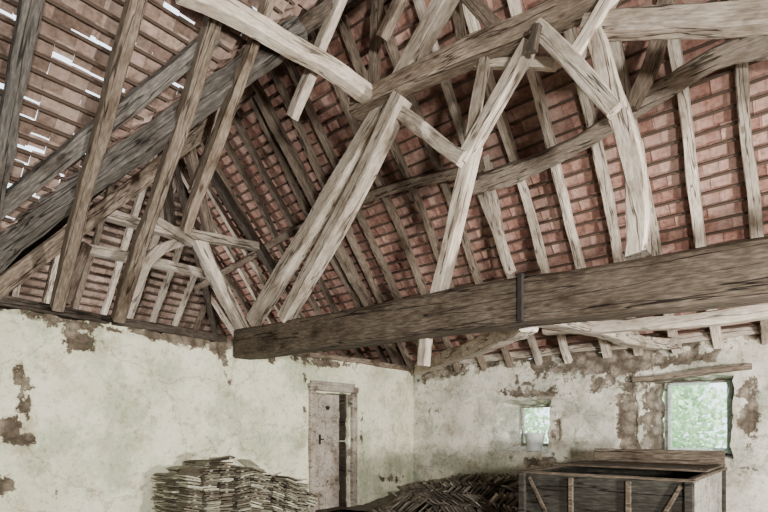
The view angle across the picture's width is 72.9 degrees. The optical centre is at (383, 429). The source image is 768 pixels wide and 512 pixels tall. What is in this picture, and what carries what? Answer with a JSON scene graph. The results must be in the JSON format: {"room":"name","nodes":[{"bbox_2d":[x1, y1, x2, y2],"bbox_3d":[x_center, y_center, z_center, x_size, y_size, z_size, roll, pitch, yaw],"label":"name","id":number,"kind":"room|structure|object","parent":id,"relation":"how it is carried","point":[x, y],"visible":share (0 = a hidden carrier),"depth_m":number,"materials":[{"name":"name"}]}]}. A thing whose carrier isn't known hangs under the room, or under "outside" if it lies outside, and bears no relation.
{"room":"old barn interior","nodes":[
{"label":"old barn interior","id":0,"kind":"room"},
{"bbox_2d":[7,162,211,332],"bbox_3d":[-5.141,-3.353,10.355,3.758,4.367,7.410,0,0,40],"label":"ceiling","id":1,"kind":"structure","parent":0,"point":[101,271],"depth_m":10.49,"materials":[{"name":"brown wood"}]},
{"bbox_2d":[42,224,66,303],"bbox_3d":[-6.362,-2.498,9.826,2.427,2.883,0.118,0,0,41],"label":"rafter","id":2,"kind":"object","parent":1,"relation":"attached to","point":[53,269],"visible":0.18,"depth_m":9.62,"materials":[{"name":"brown wood"}]},
{"bbox_2d":[71,182,115,308],"bbox_3d":[-5.841,-2.816,10.062,2.966,3.493,0.148,0,0,40],"label":"rafter","id":3,"kind":"object","parent":1,"relation":"attached to","point":[81,284],"visible":0.34,"depth_m":9.86,"materials":[{"name":"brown wood"}]},
{"bbox_2d":[100,154,157,314],"bbox_3d":[-5.300,-3.124,10.291,3.452,4.136,0.136,0,0,40],"label":"rafter","id":4,"kind":"object","parent":1,"relation":"attached to","point":[138,201],"visible":0.4,"depth_m":10.02,"materials":[{"name":"brown wood"}]},
{"bbox_2d":[130,176,175,318],"bbox_3d":[-5.097,-2.927,10.801,3.149,3.707,0.122,0,0,40],"label":"rafter","id":5,"kind":"object","parent":1,"relation":"attached to","point":[154,241],"visible":0.16,"depth_m":10.33,"materials":[{"name":"brown wood"}]},
{"bbox_2d":[149,247,182,322],"bbox_3d":[-4.950,-2.611,11.352,2.605,3.103,0.148,0,0,41],"label":"rafter","id":6,"kind":"object","parent":1,"relation":"attached to","point":[162,293],"visible":0.42,"depth_m":11.09,"materials":[{"name":"brown wood"}]},
{"bbox_2d":[172,276,196,325],"bbox_3d":[-4.821,-2.306,11.922,2.089,2.489,0.137,0,0,40],"label":"rafter","id":7,"kind":"object","parent":1,"relation":"attached to","point":[191,283],"visible":0.34,"depth_m":11.58,"materials":[{"name":"brown wood"}]},
{"bbox_2d":[173,160,217,333],"bbox_3d":[-3.997,-3.133,11.688,0.189,4.252,4.978,0,0,-5],"label":"rafter","id":8,"kind":"object","parent":1,"relation":"attached to","point":[182,192],"visible":0.34,"depth_m":11.00,"materials":[{"name":"brown wood"}]},
{"bbox_2d":[193,303,205,329],"bbox_3d":[-4.671,-2.001,12.500,1.598,1.840,0.134,0,0,42],"label":"rafter","id":9,"kind":"object","parent":1,"relation":"attached to","point":[202,312],"visible":0.34,"depth_m":12.11,"materials":[{"name":"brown wood"}]},
{"bbox_2d":[0,0,320,233],"bbox_3d":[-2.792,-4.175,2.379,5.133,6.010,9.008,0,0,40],"label":"ceiling","id":10,"kind":"structure","parent":0,"point":[60,91],"depth_m":4.37,"materials":[{"name":"brown wood"}]},
{"bbox_2d":[0,0,44,223],"bbox_3d":[-2.027,-3.903,3.304,4.779,5.680,0.154,0,0,41],"label":"rafter","id":11,"kind":"object","parent":10,"relation":"attached to","point":[29,12],"visible":1,"depth_m":3.95,"materials":[{"name":"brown wood"}]},
{"bbox_2d":[50,0,147,311],"bbox_3d":[-1.656,-3.850,3.826,4.500,5.314,0.148,0,0,40],"label":"rafter","id":12,"kind":"object","parent":10,"relation":"attached to","point":[132,14],"visible":1,"depth_m":4.48,"materials":[{"name":"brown wood"}]},
{"bbox_2d":[1,36,220,219],"bbox_3d":[-2.477,-2.662,4.566,2.053,1.808,0.164,0,0,-3],"label":"rafter","id":13,"kind":"object","parent":10,"relation":"attached to","point":[138,98],"visible":0.73,"depth_m":4.53,"materials":[{"name":"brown wood"}]},
{"bbox_2d":[111,15,221,323],"bbox_3d":[-1.252,-3.834,4.279,4.465,5.330,0.169,0,0,41],"label":"rafter","id":14,"kind":"object","parent":10,"relation":"attached to","point":[210,29],"visible":0.98,"depth_m":4.97,"materials":[{"name":"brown wood"}]},
{"bbox_2d":[179,0,275,234],"bbox_3d":[-0.720,-4.282,4.326,3.730,4.436,0.132,0,0,40],"label":"rafter","id":15,"kind":"object","parent":10,"relation":"attached to","point":[225,118],"visible":0.94,"depth_m":5.03,"materials":[{"name":"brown wood"}]},
{"bbox_2d":[286,0,346,120],"bbox_3d":[0.070,-4.857,4.535,2.795,3.303,0.125,0,0,40],"label":"rafter","id":16,"kind":"object","parent":10,"relation":"attached to","point":[308,78],"visible":0.82,"depth_m":5.19,"materials":[{"name":"brown wood"}]},
{"bbox_2d":[376,0,407,41],"bbox_3d":[0.810,-5.379,4.691,2.270,2.706,0.125,0,0,41],"label":"rafter","id":17,"kind":"object","parent":10,"relation":"attached to","point":[389,23],"visible":1,"depth_m":5.29,"materials":[{"name":"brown wood"}]},
{"bbox_3d":[-3.921,-3.160,6.822,0.130,5.440,0.136,0,-40,40],"label":"rafter","id":18,"kind":"object","parent":10,"relation":"attached to","visible":0},
{"bbox_2d":[158,150,176,225],"bbox_3d":[-3.291,-3.598,7.901,0.154,1.262,0.256,0,0,40],"label":"strut","id":19,"kind":"object","parent":18,"relation":"attached to","point":[168,207],"visible":0.39,"depth_m":7.88,"materials":[{"name":"brown wood"}]},
{"bbox_2d":[210,170,289,288],"bbox_3d":[-2.253,-3.319,8.780,0.166,1.623,1.562,0,0,42],"label":"strut","id":20,"kind":"object","parent":18,"relation":"attached to","point":[216,181],"visible":0.75,"depth_m":8.60,"materials":[{"name":"brown wood"}]},
{"bbox_2d":[0,308,413,511],"bbox_3d":[-3.513,0.523,5.669,0.485,3.567,12.880,0,0,40],"label":"wall","id":21,"kind":"structure","parent":0,"point":[90,411],"depth_m":6.16,"materials":[{"name":"paint"}]},
{"bbox_2d":[0,295,226,341],"bbox_3d":[-4.854,-1.259,3.967,0.288,0.146,8.150,0,0,41],"label":"wall plate","id":22,"kind":"object","parent":21,"relation":"on","point":[6,302],"visible":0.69,"depth_m":5.76,"materials":[{"name":"brown wood"}]},
{"bbox_2d":[66,241,91,305],"bbox_3d":[-3.449,-1.747,5.798,0.127,0.743,0.352,0,0,36],"label":"strut","id":23,"kind":"object","parent":22,"relation":"on","point":[85,248],"visible":0.57,"depth_m":5.78,"materials":[{"name":"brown wood"}]},
{"bbox_2d":[0,84,255,298],"bbox_3d":[-2.867,-3.057,6.211,0.184,3.589,3.118,0,0,41],"label":"rafter","id":24,"kind":"object","parent":22,"relation":"on","point":[26,267],"visible":0.58,"depth_m":5.79,"materials":[{"name":"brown wood"}]},
{"bbox_2d":[90,203,259,250],"bbox_3d":[-2.542,-2.540,6.636,0.152,0.295,2.204,0,0,41],"label":"beam","id":25,"kind":"structure","parent":24,"relation":"attached to","point":[117,217],"depth_m":6.72,"materials":[{"name":"brown wood"}]},
{"bbox_2d":[157,217,194,246],"bbox_3d":[-2.634,-2.474,6.462,0.113,0.257,0.568,0,0,40],"label":"strut","id":26,"kind":"object","parent":25,"relation":"attached to","point":[178,234],"visible":0.73,"depth_m":6.47,"materials":[{"name":"brown wood"}]},
{"bbox_2d":[193,240,249,328],"bbox_3d":[-2.236,-1.984,7.104,0.160,1.224,0.863,0,0,40],"label":"strut","id":27,"kind":"object","parent":25,"relation":"attached to","point":[202,249],"visible":0.89,"depth_m":7.04,"materials":[{"name":"brown wood"}]},
{"bbox_2d":[0,15,307,272],"bbox_3d":[-2.476,-2.485,4.847,3.498,2.867,0.213,0,0,-4],"label":"wooden beam","id":28,"kind":"structure","parent":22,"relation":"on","point":[144,144],"depth_m":4.80,"materials":[{"name":"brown wood"}]},
{"bbox_2d":[188,107,220,192],"bbox_3d":[-2.214,-3.692,6.636,0.119,1.512,0.568,0,0,43],"label":"strut","id":29,"kind":"object","parent":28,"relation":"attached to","point":[215,115],"visible":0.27,"depth_m":6.60,"materials":[{"name":"brown wood"}]},
{"bbox_2d":[298,0,350,33],"bbox_3d":[-0.057,-4.460,5.061,2.049,1.686,0.134,0,0,-5],"label":"rafter","id":30,"kind":"object","parent":28,"relation":"attached to","point":[315,16],"visible":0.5,"depth_m":4.96,"materials":[{"name":"brown wood"}]},
{"bbox_2d":[368,0,383,83],"bbox_3d":[-0.094,-4.482,6.010,0.142,1.045,0.138,0,0,40],"label":"post","id":31,"kind":"object","parent":30,"relation":"attached to","point":[377,6],"visible":0.84,"depth_m":5.96,"materials":[{"name":"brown wood"}]},
{"bbox_2d":[452,1,466,73],"bbox_3d":[0.787,-4.108,5.365,0.221,0.856,0.103,0,0,40],"label":"strut","id":32,"kind":"object","parent":30,"relation":"attached to","point":[458,14],"visible":0.44,"depth_m":5.33,"materials":[{"name":"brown wood"}]},
{"bbox_2d":[127,239,185,317],"bbox_3d":[-2.857,-1.876,6.443,0.141,1.185,0.854,0,0,41],"label":"strut","id":33,"kind":"object","parent":22,"relation":"on","point":[156,252],"visible":0.58,"depth_m":6.35,"materials":[{"name":"brown wood"}]},
{"bbox_2d":[307,380,358,510],"bbox_3d":[-0.924,0.263,8.561,0.395,2.084,1.103,0,0,40],"label":"door","id":34,"kind":"structure","parent":21,"relation":"in","point":[327,414],"depth_m":8.52,"materials":[{"name":"brown wood"}]},
{"bbox_2d":[293,352,410,370],"bbox_3d":[-0.729,-1.169,8.749,0.331,0.131,3.680,0,0,40],"label":"wall plate","id":35,"kind":"object","parent":21,"relation":"on","point":[307,355],"visible":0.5,"depth_m":8.79,"materials":[{"name":"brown wood"}]},
{"bbox_2d":[251,79,404,365],"bbox_3d":[-0.835,-3.174,8.834,0.200,4.140,3.711,0,0,41],"label":"rafter","id":36,"kind":"object","parent":35,"relation":"on","point":[261,98],"visible":0.56,"depth_m":8.23,"materials":[{"name":"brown wood"}]},
{"bbox_2d":[193,159,484,291],"bbox_3d":[-1.519,-3.358,9.081,7.348,0.572,0.332,0,0,42],"label":"purlin","id":37,"kind":"object","parent":36,"relation":"attached to","point":[448,174],"visible":0.57,"depth_m":7.55,"materials":[{"name":"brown wood"}]},
{"bbox_2d":[233,236,767,359],"bbox_3d":[1.760,-1.067,3.996,9.703,0.439,0.342,2,1,40],"label":"tie beam","id":38,"kind":"structure","parent":21,"relation":"on","point":[734,273],"depth_m":4.21,"materials":[{"name":"brown wood"}]},
{"bbox_2d":[277,90,411,322],"bbox_3d":[-0.514,-2.326,5.780,2.005,2.052,0.204,0,0,42],"label":"rafter","id":39,"kind":"object","parent":38,"relation":"on","point":[388,125],"visible":0.95,"depth_m":5.61,"materials":[{"name":"brown wood"}]},
{"bbox_2d":[246,0,459,325],"bbox_3d":[-0.569,-2.893,6.128,3.345,2.938,0.203,0,0,40],"label":"rafter","id":40,"kind":"object","parent":38,"relation":"on","point":[437,14],"visible":0.84,"depth_m":6.04,"materials":[{"name":"brown wood"}]},
{"bbox_2d":[349,0,620,120],"bbox_3d":[0.729,-3.491,4.870,2.779,0.369,0.230,0,0,40],"label":"beam","id":41,"kind":"structure","parent":40,"relation":"attached to","point":[500,39],"depth_m":4.70,"materials":[{"name":"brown wood"}]},
{"bbox_2d":[175,0,371,102],"bbox_3d":[-0.834,-3.465,4.766,0.169,0.390,2.199,0,0,40],"label":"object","id":42,"kind":"structure","parent":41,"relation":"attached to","point":[233,13],"depth_m":4.64,"materials":[{"name":"brown wood"}]},
{"bbox_2d":[460,0,511,56],"bbox_3d":[1.028,-3.826,4.912,0.770,1.053,0.144,0,0,39],"label":"strut","id":43,"kind":"object","parent":40,"relation":"attached to","point":[479,9],"visible":0.41,"depth_m":4.91,"materials":[{"name":"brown wood"}]},
{"bbox_2d":[417,338,432,366],"bbox_3d":[0.420,-0.834,5.289,0.148,0.372,0.109,0,0,40],"label":"post","id":44,"kind":"object","parent":38,"relation":"on","point":[425,345],"visible":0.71,"depth_m":5.25,"materials":[{"name":"brown wood"}]},
{"bbox_2d":[430,148,482,292],"bbox_3d":[0.671,-1.938,4.898,0.545,1.362,0.164,0,0,43],"label":"post","id":45,"kind":"object","parent":38,"relation":"on","point":[466,175],"visible":0.87,"depth_m":4.84,"materials":[{"name":"brown wood"}]},
{"bbox_2d":[396,105,466,167],"bbox_3d":[0.412,-2.873,5.005,0.953,0.953,0.150,0,0,42],"label":"strut","id":46,"kind":"object","parent":45,"relation":"attached to","point":[408,118],"visible":0.84,"depth_m":4.89,"materials":[{"name":"brown wood"}]},
{"bbox_2d":[464,56,490,140],"bbox_3d":[0.857,-2.992,4.776,0.251,0.760,0.106,0,0,39],"label":"strut","id":47,"kind":"object","parent":45,"relation":"attached to","point":[483,69],"visible":0.72,"depth_m":4.73,"materials":[{"name":"brown wood"}]},
{"bbox_2d":[474,56,558,71],"bbox_3d":[1.133,-3.238,4.613,0.845,0.449,0.085,0,0,42],"label":"strut","id":48,"kind":"object","parent":47,"relation":"attached to","point":[539,63],"visible":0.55,"depth_m":4.43,"materials":[{"name":"brown wood"}]},
{"bbox_2d":[461,37,538,162],"bbox_3d":[0.979,-2.849,4.564,0.739,0.860,0.145,0,0,40],"label":"strut","id":49,"kind":"object","parent":45,"relation":"attached to","point":[520,61],"visible":0.86,"depth_m":4.51,"materials":[{"name":"brown wood"}]},
{"bbox_2d":[581,24,650,260],"bbox_3d":[1.750,-2.202,3.946,0.477,1.862,0.184,0,0,40],"label":"post","id":50,"kind":"object","parent":38,"relation":"on","point":[629,141],"visible":0.84,"depth_m":3.82,"materials":[{"name":"brown wood"}]},
{"bbox_2d":[529,18,622,119],"bbox_3d":[1.486,-2.822,4.058,0.710,0.994,0.124,0,0,41],"label":"strut","id":51,"kind":"object","parent":50,"relation":"attached to","point":[555,45],"visible":0.94,"depth_m":3.97,"materials":[{"name":"brown wood"}]},
{"bbox_2d":[526,22,542,54],"bbox_3d":[1.214,-3.151,4.189,0.117,0.204,0.072,0,0,40],"label":"peg","id":52,"kind":"object","parent":51,"relation":"attached to","point":[536,29],"visible":1,"depth_m":4.16,"materials":[{"name":"brown wood"}]},
{"bbox_2d":[572,0,619,58],"bbox_3d":[1.607,-3.096,4.002,0.410,0.473,0.110,0,0,39],"label":"strut","id":53,"kind":"object","parent":50,"relation":"attached to","point":[601,9],"visible":0.66,"depth_m":3.96,"materials":[{"name":"brown wood"}]},
{"bbox_2d":[315,506,368,511],"bbox_3d":[-2.054,1.400,4.375,17.000,0.200,13.500,0,0,40],"label":"floor","id":54,"kind":"structure","parent":0,"point":[340,508],"depth_m":8.40,"materials":[{"name":"brown wood"}]},
{"bbox_2d":[151,462,307,511],"bbox_3d":[-1.789,0.854,6.471,1.067,0.955,1.928,0,0,40],"label":"heap","id":55,"kind":"object","parent":54,"relation":"on","point":[164,497],"visible":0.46,"depth_m":5.91,"materials":[{"name":"ceramic"}]},
{"bbox_2d":[163,460,266,508],"bbox_3d":[-2.067,0.615,6.103,1.006,0.515,0.974,0,0,33],"label":"stack","id":56,"kind":"object","parent":55,"relation":"on","point":[189,504],"depth_m":5.76,"materials":[{"name":"ceramic"}]},
{"bbox_2d":[177,466,203,479],"bbox_3d":[-2.129,0.476,5.751,0.281,0.136,0.163,0,0,34],"label":"tile","id":57,"kind":"structure","parent":56,"relation":"on","point":[189,471],"depth_m":5.75,"materials":[{"name":"ceramic"}]},
{"bbox_2d":[207,455,234,463],"bbox_3d":[-1.886,0.345,5.989,0.322,0.111,0.299,0,0,6],"label":"tile","id":58,"kind":"object","parent":56,"relation":"on","point":[228,457],"depth_m":5.96,"materials":[{"name":"ceramic"}]},
{"bbox_2d":[230,490,253,500],"bbox_3d":[-1.699,0.751,6.050,0.332,0.102,0.197,0,0,33],"label":"tile","id":59,"kind":"object","parent":55,"relation":"on","point":[247,497],"depth_m":5.97,"materials":[{"name":"ceramic"}]},
{"bbox_2d":[263,494,298,508],"bbox_3d":[-1.339,0.899,6.571,0.374,0.204,0.393,0,0,41],"label":"tile","id":60,"kind":"object","parent":55,"relation":"on","point":[288,505],"depth_m":6.52,"materials":[{"name":"ceramic"}]},
{"bbox_2d":[330,480,517,511],"bbox_3d":[1.362,1.071,7.849,4.000,0.458,2.320,0,0,40],"label":"rubble heap","id":61,"kind":"object","parent":54,"relation":"on","point":[377,503],"visible":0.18,"depth_m":8.45,"materials":[{"name":"brown wood"}]},
{"bbox_2d":[372,472,517,511],"bbox_3d":[1.212,1.046,8.047,3.372,0.683,2.214,0,0,40],"label":"tiles","id":62,"kind":"structure","parent":61,"relation":"on","point":[467,477],"depth_m":8.03,"materials":[{"name":"ceramic"}]},
{"bbox_2d":[517,460,727,511],"bbox_3d":[2.583,0.846,5.550,1.600,0.909,1.870,0,0,40],"label":"wooden bin","id":63,"kind":"object","parent":54,"relation":"on","point":[586,485],"visible":1,"depth_m":5.03,"materials":[{"name":"brown wood"}]},
{"bbox_2d":[594,448,724,465],"bbox_3d":[3.207,0.310,6.160,1.400,0.161,0.052,0,0,40],"label":"board","id":64,"kind":"object","parent":63,"relation":"on","point":[697,457],"visible":1,"depth_m":6.10,"materials":[{"name":"brown wood"}]},
{"bbox_2d":[180,0,767,365],"bbox_3d":[0.348,-4.143,7.111,16.314,5.951,5.089,0,0,40],"label":"ceiling","id":65,"kind":"structure","parent":0,"point":[713,97],"depth_m":6.82,"materials":[{"name":"red ceramic"}]},
{"bbox_2d":[0,172,128,273],"bbox_3d":[-2.957,-3.508,6.486,0.200,3.907,3.280,0,0,40],"label":"rafter","id":66,"kind":"object","parent":65,"relation":"attached to","point":[63,222],"visible":0.09,"depth_m":5.60,"materials":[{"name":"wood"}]},
{"bbox_2d":[184,147,214,245],"bbox_3d":[-2.555,-3.324,7.187,0.151,1.464,0.518,0,0,44],"label":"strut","id":67,"kind":"object","parent":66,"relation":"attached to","point":[191,158],"visible":0.4,"depth_m":7.17,"materials":[{"name":"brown wood"}]},
{"bbox_2d":[193,221,249,313],"bbox_3d":[-3.034,-2.708,11.373,0.112,3.326,2.796,0,0,42],"label":"rafter","id":68,"kind":"object","parent":65,"relation":"attached to","point":[227,278],"visible":0.3,"depth_m":11.11,"materials":[{"name":"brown wood"}]},
{"bbox_2d":[211,294,234,335],"bbox_3d":[-3.464,-2.122,12.380,0.124,2.152,1.821,0,0,42],"label":"rafter","id":69,"kind":"object","parent":65,"relation":"attached to","point":[214,303],"visible":0.45,"depth_m":12.03,"materials":[{"name":"brown wood"}]},
{"bbox_2d":[181,165,274,323],"bbox_3d":[-2.794,-2.980,10.868,0.120,3.867,3.259,0,0,40],"label":"rafter","id":70,"kind":"object","parent":65,"relation":"attached to","point":[185,178],"visible":0.34,"depth_m":10.53,"materials":[{"name":"brown wood"}]},
{"bbox_2d":[207,183,280,312],"bbox_3d":[-2.521,-3.155,10.449,0.134,4.208,3.556,0,0,40],"label":"rafter","id":71,"kind":"object","parent":65,"relation":"attached to","point":[210,191],"visible":0.35,"depth_m":9.95,"materials":[{"name":"brown wood"}]},
{"bbox_2d":[200,140,323,353],"bbox_3d":[-2.165,-3.143,10.129,0.117,4.222,3.540,0,0,40],"label":"rafter","id":72,"kind":"object","parent":65,"relation":"attached to","point":[218,168],"visible":0.2,"depth_m":9.40,"materials":[{"name":"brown wood"}]},
{"bbox_2d":[224,139,346,356],"bbox_3d":[-1.756,-3.155,9.793,0.132,4.219,3.545,0,0,41],"label":"rafter","id":73,"kind":"object","parent":65,"relation":"attached to","point":[228,147],"visible":0.38,"depth_m":9.24,"materials":[{"name":"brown wood"}]},
{"bbox_2d":[233,112,365,358],"bbox_3d":[-1.382,-3.158,9.479,0.122,4.216,3.534,0,0,41],"label":"rafter","id":74,"kind":"object","parent":65,"relation":"attached to","point":[237,122],"visible":0.55,"depth_m":8.85,"materials":[{"name":"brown wood"}]},
{"bbox_2d":[89,244,223,279],"bbox_3d":[-3.200,-2.343,7.351,0.137,0.182,2.058,0,0,40],"label":"beam","id":75,"kind":"structure","parent":74,"relation":"attached to","point":[113,254],"depth_m":7.30,"materials":[{"name":"brown wood"}]},
{"bbox_2d":[249,97,389,363],"bbox_3d":[-0.971,-3.160,9.127,0.163,4.223,3.543,0,0,42],"label":"rafter","id":76,"kind":"object","parent":65,"relation":"attached to","point":[292,182],"visible":0.53,"depth_m":8.60,"materials":[{"name":"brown wood"}]},
{"bbox_2d":[269,67,413,375],"bbox_3d":[-0.524,-3.156,8.747,0.111,4.211,3.550,0,0,40],"label":"rafter","id":77,"kind":"object","parent":65,"relation":"attached to","point":[274,73],"visible":0.68,"depth_m":8.18,"materials":[{"name":"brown wood"}]},
{"bbox_2d":[284,58,436,373],"bbox_3d":[-0.226,-3.153,8.491,0.120,4.212,3.542,0,0,42],"label":"rafter","id":78,"kind":"object","parent":65,"relation":"attached to","point":[290,65],"visible":0.49,"depth_m":7.89,"materials":[{"name":"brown wood"}]},
{"bbox_2d":[310,29,460,371],"bbox_3d":[0.225,-3.143,8.091,0.149,4.203,3.566,0,0,40],"label":"rafter","id":79,"kind":"object","parent":65,"relation":"attached to","point":[342,97],"visible":0.56,"depth_m":7.98,"materials":[{"name":"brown wood"}]},
{"bbox_2d":[338,11,487,369],"bbox_3d":[0.591,-3.153,7.790,0.141,4.216,3.551,0,0,42],"label":"rafter","id":80,"kind":"object","parent":65,"relation":"attached to","point":[350,44],"visible":0.5,"depth_m":7.38,"materials":[{"name":"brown wood"}]},
{"bbox_2d":[370,0,513,367],"bbox_3d":[0.989,-3.148,7.443,0.125,4.203,3.564,0,0,41],"label":"rafter","id":81,"kind":"object","parent":65,"relation":"attached to","point":[391,46],"visible":0.41,"depth_m":7.24,"materials":[{"name":"grey wood"}]},
{"bbox_2d":[413,0,542,364],"bbox_3d":[1.381,-3.158,7.129,0.127,4.215,3.547,0,0,41],"label":"rafter","id":82,"kind":"object","parent":65,"relation":"attached to","point":[420,6],"visible":0.41,"depth_m":6.64,"materials":[{"name":"brown wood"}]},
{"bbox_2d":[462,3,572,363],"bbox_3d":[1.782,-3.145,6.765,0.146,4.226,3.531,0,0,40],"label":"rafter","id":83,"kind":"object","parent":65,"relation":"attached to","point":[473,25],"visible":0.6,"depth_m":6.79,"materials":[{"name":"brown wood"}]},
{"bbox_2d":[507,0,611,357],"bbox_3d":[2.136,-3.238,6.422,0.148,4.332,3.685,0,0,41],"label":"rafter","id":84,"kind":"object","parent":65,"relation":"attached to","point":[514,6],"visible":0.56,"depth_m":6.41,"materials":[{"name":"brown wood"}]},
{"bbox_2d":[563,27,642,355],"bbox_3d":[2.363,-3.505,5.929,0.153,4.874,4.135,0,0,40],"label":"rafter","id":85,"kind":"object","parent":65,"relation":"attached to","point":[588,109],"visible":0.48,"depth_m":6.19,"materials":[{"name":"brown wood"}]},
{"bbox_2d":[609,41,680,353],"bbox_3d":[2.497,-3.781,5.467,0.143,5.478,4.619,0,0,42],"label":"rafter","id":86,"kind":"object","parent":65,"relation":"attached to","point":[616,47],"visible":0.35,"depth_m":5.99,"materials":[{"name":"brown wood"}]},
{"bbox_2d":[578,0,767,41],"bbox_3d":[2.103,-2.891,3.693,1.390,0.705,0.183,0,0,40],"label":"beam","id":87,"kind":"structure","parent":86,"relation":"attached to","point":[732,18],"depth_m":3.62,"materials":[{"name":"grey wood"}]},
{"bbox_2d":[667,39,722,348],"bbox_3d":[2.803,-3.929,5.090,0.158,5.725,4.864,0,0,42],"label":"rafter","id":88,"kind":"object","parent":65,"relation":"attached to","point":[674,45],"visible":0.56,"depth_m":5.67,"materials":[{"name":"brown wood"}]},
{"bbox_2d":[627,0,674,111],"bbox_3d":[2.416,-3.448,4.750,0.430,0.949,0.127,0,0,40],"label":"strut","id":89,"kind":"object","parent":88,"relation":"attached to","point":[655,52],"visible":0.63,"depth_m":4.71,"materials":[{"name":"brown wood"}]},
{"bbox_2d":[728,0,767,344],"bbox_3d":[3.388,-3.623,4.946,0.136,5.119,4.304,0,0,42],"label":"rafter","id":90,"kind":"object","parent":65,"relation":"attached to","point":[742,81],"visible":0.58,"depth_m":5.39,"materials":[{"name":"brown wood"}]},
{"bbox_3d":[3.973,-3.273,4.763,0.133,5.743,0.129,-1,39,41],"label":"rafter","id":91,"kind":"object","parent":65,"relation":"attached to","visible":0},
{"bbox_2d":[472,36,767,195],"bbox_3d":[2.402,-3.352,5.698,3.783,0.570,0.440,0,0,42],"label":"purlin","id":92,"kind":"object","parent":91,"relation":"attached to","point":[732,51],"visible":0.85,"depth_m":5.31,"materials":[{"name":"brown wood"}]},
{"bbox_2d":[482,155,515,273],"bbox_3d":[1.485,-2.802,6.735,0.115,1.603,0.469,0,0,-45],"label":"rafter","id":93,"kind":"object","parent":92,"relation":"attached to","point":[502,246],"visible":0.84,"depth_m":6.70,"materials":[{"name":"brown wood"}]},
{"bbox_2d":[539,347,560,356],"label":"wall plate","id":94,"kind":"object","parent":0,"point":[552,351],"depth_m":8.30,"materials":[{"name":"brown wood"}]},
{"bbox_2d":[568,343,600,352],"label":"wall plate","id":95,"kind":"object","parent":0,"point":[595,347],"depth_m":7.94,"materials":[{"name":"brown wood"}]},
{"bbox_2d":[413,336,767,511],"bbox_3d":[4.457,0.020,7.127,10.650,2.559,0.510,0,0,40],"label":"wall","id":96,"kind":"structure","parent":0,"point":[466,421],"depth_m":8.05,"materials":[{"name":"grey paint"}]},
{"bbox_2d":[459,357,478,364],"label":"wall plate","id":97,"kind":"object","parent":96,"relation":"on","point":[472,360],"depth_m":9.25,"materials":[{"name":"brown wood"}]},
{"bbox_2d":[414,327,538,374],"bbox_3d":[0.999,-1.067,7.370,0.216,0.360,5.253,0,0,-7],"label":"beam","id":98,"kind":"structure","parent":97,"relation":"attached to","point":[488,342],"depth_m":6.12,"materials":[{"name":"brown wood"}]},
{"bbox_2d":[484,353,503,361],"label":"wall plate","id":99,"kind":"object","parent":96,"relation":"on","point":[494,357],"depth_m":8.94,"materials":[{"name":"brown wood"}]},
{"bbox_2d":[510,351,533,358],"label":"wall plate","id":100,"kind":"object","parent":96,"relation":"on","point":[523,354],"depth_m":8.62,"materials":[{"name":"brown wood"}]},
{"bbox_2d":[523,433,545,450],"bbox_3d":[2.486,0.198,8.599,0.360,0.295,0.360,0,0,40],"label":"bucket","id":101,"kind":"object","parent":96,"relation":"on","point":[534,441],"visible":1,"depth_m":8.48,"materials":[{"name":"white plastic"}]},
{"bbox_2d":[521,405,549,444],"bbox_3d":[2.634,-0.080,8.881,0.595,0.675,0.080,0,0,40],"label":"window","id":102,"kind":"structure","parent":96,"relation":"in","point":[537,406],"depth_m":9.03,"materials":[{"name":"white wood"}]},
{"bbox_2d":[535,321,681,349],"bbox_3d":[2.716,-1.096,5.947,3.606,0.304,0.206,0,0,-44],"label":"beam","id":103,"kind":"structure","parent":96,"relation":"attached to","point":[627,339],"depth_m":5.97,"materials":[{"name":"brown wood"}]},
{"bbox_2d":[542,303,767,335],"bbox_3d":[3.877,-1.105,3.792,5.616,0.302,0.176,-2,-1,40],"label":"beam","id":104,"kind":"structure","parent":103,"relation":"attached to","point":[756,312],"depth_m":4.73,"materials":[{"name":"brown wood"}]},
{"bbox_2d":[632,363,751,382],"bbox_3d":[4.144,-0.762,7.059,1.397,0.126,0.229,-2,-1,40],"label":"lintel","id":105,"kind":"object","parent":96,"relation":"attached to","point":[738,367],"visible":0.94,"depth_m":6.94,"materials":[{"name":"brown wood"}]},
{"bbox_2d":[679,332,711,343],"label":"wall plate","id":106,"kind":"object","parent":96,"relation":"on","point":[705,336],"depth_m":6.99,"materials":[{"name":"brown wood"}]},
{"bbox_2d":[664,380,733,454],"bbox_3d":[4.396,-0.175,7.286,0.845,1.025,0.165,0,0,40],"label":"window","id":107,"kind":"structure","parent":96,"relation":"in","point":[730,387],"depth_m":7.33,"materials":[{"name":"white wood"}]},
{"bbox_2d":[721,326,760,338],"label":"wall plate","id":108,"kind":"object","parent":96,"relation":"on","point":[744,331],"depth_m":6.66,"materials":[{"name":"brown wood"}]},
{"label":"outside","id":109,"kind":"structure","parent":0,"visible":0},
{"bbox_3d":[17.921,1.900,24.142,80.000,0.200,42.000,0,0,40],"label":"ground","id":110,"kind":"structure","parent":109,"visible":0},
{"bbox_2d":[525,408,548,442],"bbox_3d":[3.737,-0.239,17.924,4.243,4.275,4.313,0,0,-15],"label":"tree","id":111,"kind":"object","parent":110,"relation":"on","point":[533,416],"visible":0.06,"depth_m":17.05,"materials":[{"name":"green plant"}]},
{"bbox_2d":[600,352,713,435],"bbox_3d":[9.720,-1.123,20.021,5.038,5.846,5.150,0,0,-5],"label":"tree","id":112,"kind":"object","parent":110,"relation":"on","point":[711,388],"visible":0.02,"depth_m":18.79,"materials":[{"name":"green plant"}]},
{"bbox_2d":[662,385,726,447],"bbox_3d":[7.069,-0.183,13.809,3.811,3.966,3.839,0,0,-8],"label":"tree","id":113,"kind":"object","parent":110,"relation":"on","point":[680,400],"visible":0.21,"depth_m":12.70,"materials":[{"name":"green plant"}]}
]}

